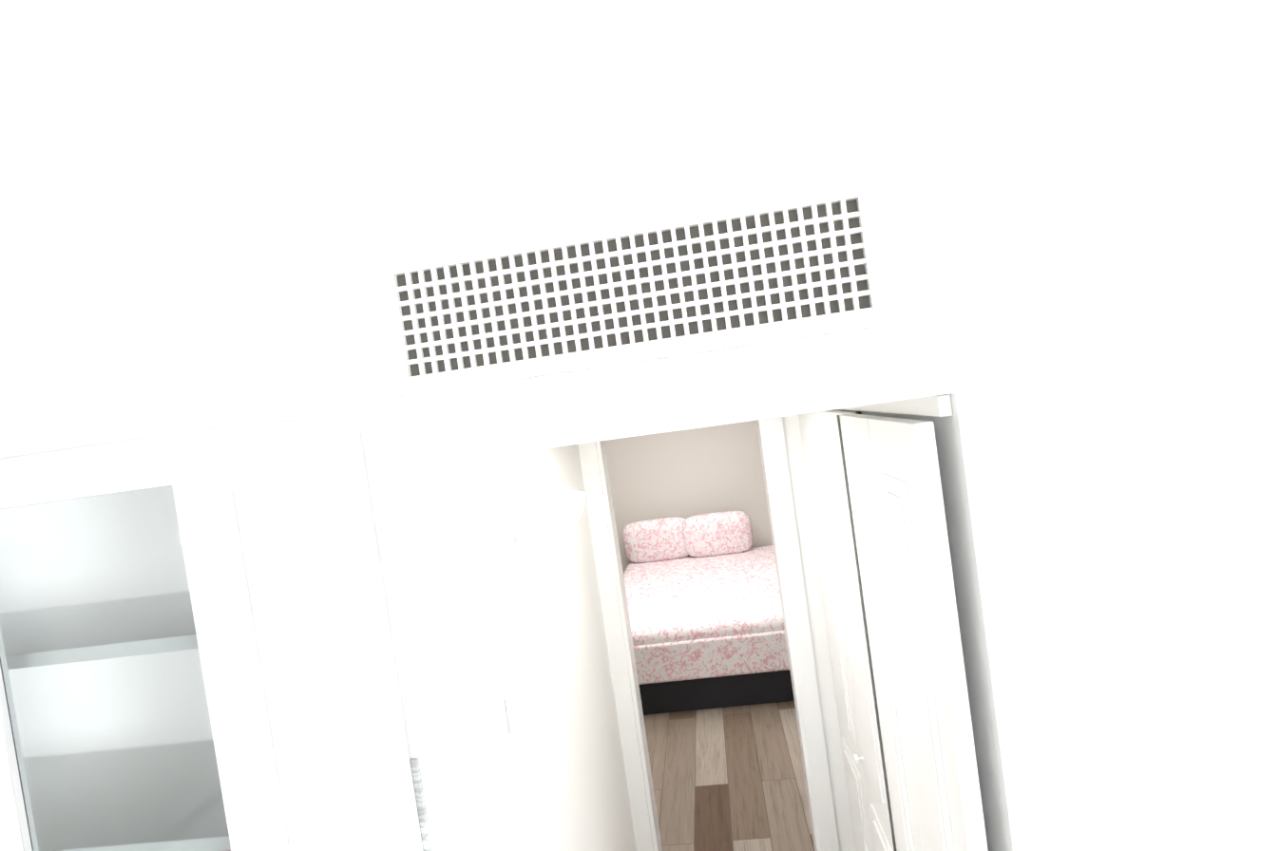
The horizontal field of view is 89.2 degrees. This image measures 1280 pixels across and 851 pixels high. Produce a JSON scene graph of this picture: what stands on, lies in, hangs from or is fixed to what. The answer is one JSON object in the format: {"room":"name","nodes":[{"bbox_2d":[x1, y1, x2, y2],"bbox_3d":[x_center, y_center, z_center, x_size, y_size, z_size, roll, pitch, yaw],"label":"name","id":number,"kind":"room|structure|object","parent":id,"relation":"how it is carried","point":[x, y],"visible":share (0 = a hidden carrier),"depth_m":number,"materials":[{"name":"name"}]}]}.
{"room":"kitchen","nodes":[
{"label":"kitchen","id":0,"kind":"room"},
{"bbox_2d":[429,443,636,850],"bbox_3d":[-0.210,1.049,1.937,0.110,2.040,1.500,-8,2,6],"label":"wall","id":1,"kind":"structure","parent":0,"point":[528,617],"depth_m":1.59,"materials":[{"name":"white paint"}]},
{"bbox_2d":[504,684,527,734],"bbox_3d":[-0.265,0.608,1.396,0.023,0.080,0.070,-8,2,6],"label":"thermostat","id":2,"kind":"object","parent":1,"relation":"attached to","point":[515,707],"visible":1,"depth_m":1.37,"materials":[{"name":"white plastic"}]},
{"bbox_2d":[578,417,840,850],"bbox_3d":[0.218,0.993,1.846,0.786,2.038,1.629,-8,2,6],"label":"door frame","id":3,"kind":"structure","parent":1,"relation":"attached to","point":[620,639],"depth_m":2.46,"materials":[{"name":"white wood"}]},
{"bbox_2d":[0,76,1279,850],"bbox_3d":[0.090,0.840,1.097,9.000,2.420,0.100,-8,2,6],"label":"wall","id":4,"kind":"structure","parent":0,"point":[1092,345],"depth_m":0.97,"materials":[{"name":"white paint"}]},
{"bbox_2d":[0,418,422,850],"bbox_3d":[-0.800,0.423,0.943,0.768,0.762,0.316,-8,2,6],"label":"upper cabinet","id":5,"kind":"object","parent":4,"relation":"attached to","point":[196,651],"visible":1,"depth_m":0.75,"materials":[{"name":"white wood"}]},
{"bbox_2d":[409,758,432,850],"bbox_3d":[-2.339,1.151,1.277,4.090,0.652,0.009,-8,2,6],"label":"tile backsplash","id":6,"kind":"structure","parent":4,"relation":"attached to","point":[420,804],"depth_m":1.06,"materials":[{"name":"tile"}]},
{"bbox_2d":[373,174,894,397],"bbox_3d":[-0.022,-0.208,1.004,0.780,0.220,0.016,-8,2,6],"label":"air vent","id":7,"kind":"object","parent":4,"relation":"in","point":[800,262],"visible":1,"depth_m":1.00,"materials":[{"name":"grey metal"}]},
{"bbox_2d":[0,0,1279,298],"bbox_3d":[-0.429,-0.224,-2.720,9.200,0.050,7.700,-8,2,6],"label":"ceiling","id":8,"kind":"structure","parent":0,"point":[139,137],"depth_m":0.70,"materials":[{"name":"white paint"}]},
{"bbox_2d":[604,420,773,573],"bbox_3d":[0.434,0.745,2.669,4.600,2.420,0.100,-8,2,6],"label":"wall","id":9,"kind":"structure","parent":0,"point":[685,474],"depth_m":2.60,"materials":[{"name":"grey paint"}]},
{"bbox_2d":[643,701,814,850],"bbox_3d":[0.157,2.115,-0.012,9.200,0.060,13.000,-8,2,6],"label":"floor","id":10,"kind":"structure","parent":0,"point":[729,779],"depth_m":3.55,"materials":[{"name":"wood"}]},
{"bbox_2d":[622,511,794,715],"bbox_3d":[0.549,1.366,5.312,1.574,1.007,2.032,-8,2,6],"label":"bed","id":11,"kind":"object","parent":10,"relation":"on","point":[705,611],"visible":0.88,"depth_m":4.48,"materials":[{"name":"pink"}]},
{"bbox_2d":[677,405,860,431],"bbox_3d":[0.266,-0.028,1.471,0.350,0.012,0.450,-8,2,6],"label":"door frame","id":12,"kind":"structure","parent":0,"point":[769,418],"depth_m":1.25,"materials":[{"name":"white wood"}]},
{"bbox_2d":[782,415,855,850],"bbox_3d":[0.323,0.955,2.588,0.840,2.040,0.100,-8,2,6],"label":"wall","id":13,"kind":"structure","parent":0,"point":[792,432],"depth_m":2.50,"materials":[{"name":"white paint"}]},
{"bbox_2d":[798,409,990,850],"bbox_3d":[0.742,0.918,1.844,0.100,2.040,1.500,-8,2,6],"label":"wall","id":14,"kind":"structure","parent":0,"point":[904,416],"depth_m":1.09,"materials":[{"name":"white paint"}]},
{"bbox_2d":[798,394,988,850],"bbox_3d":[0.646,0.936,1.723,0.068,2.039,1.400,-8,2,6],"label":"closet doors","id":15,"kind":"structure","parent":14,"relation":"in","point":[882,545],"depth_m":1.30,"materials":[{"name":"white wood"}]}
]}

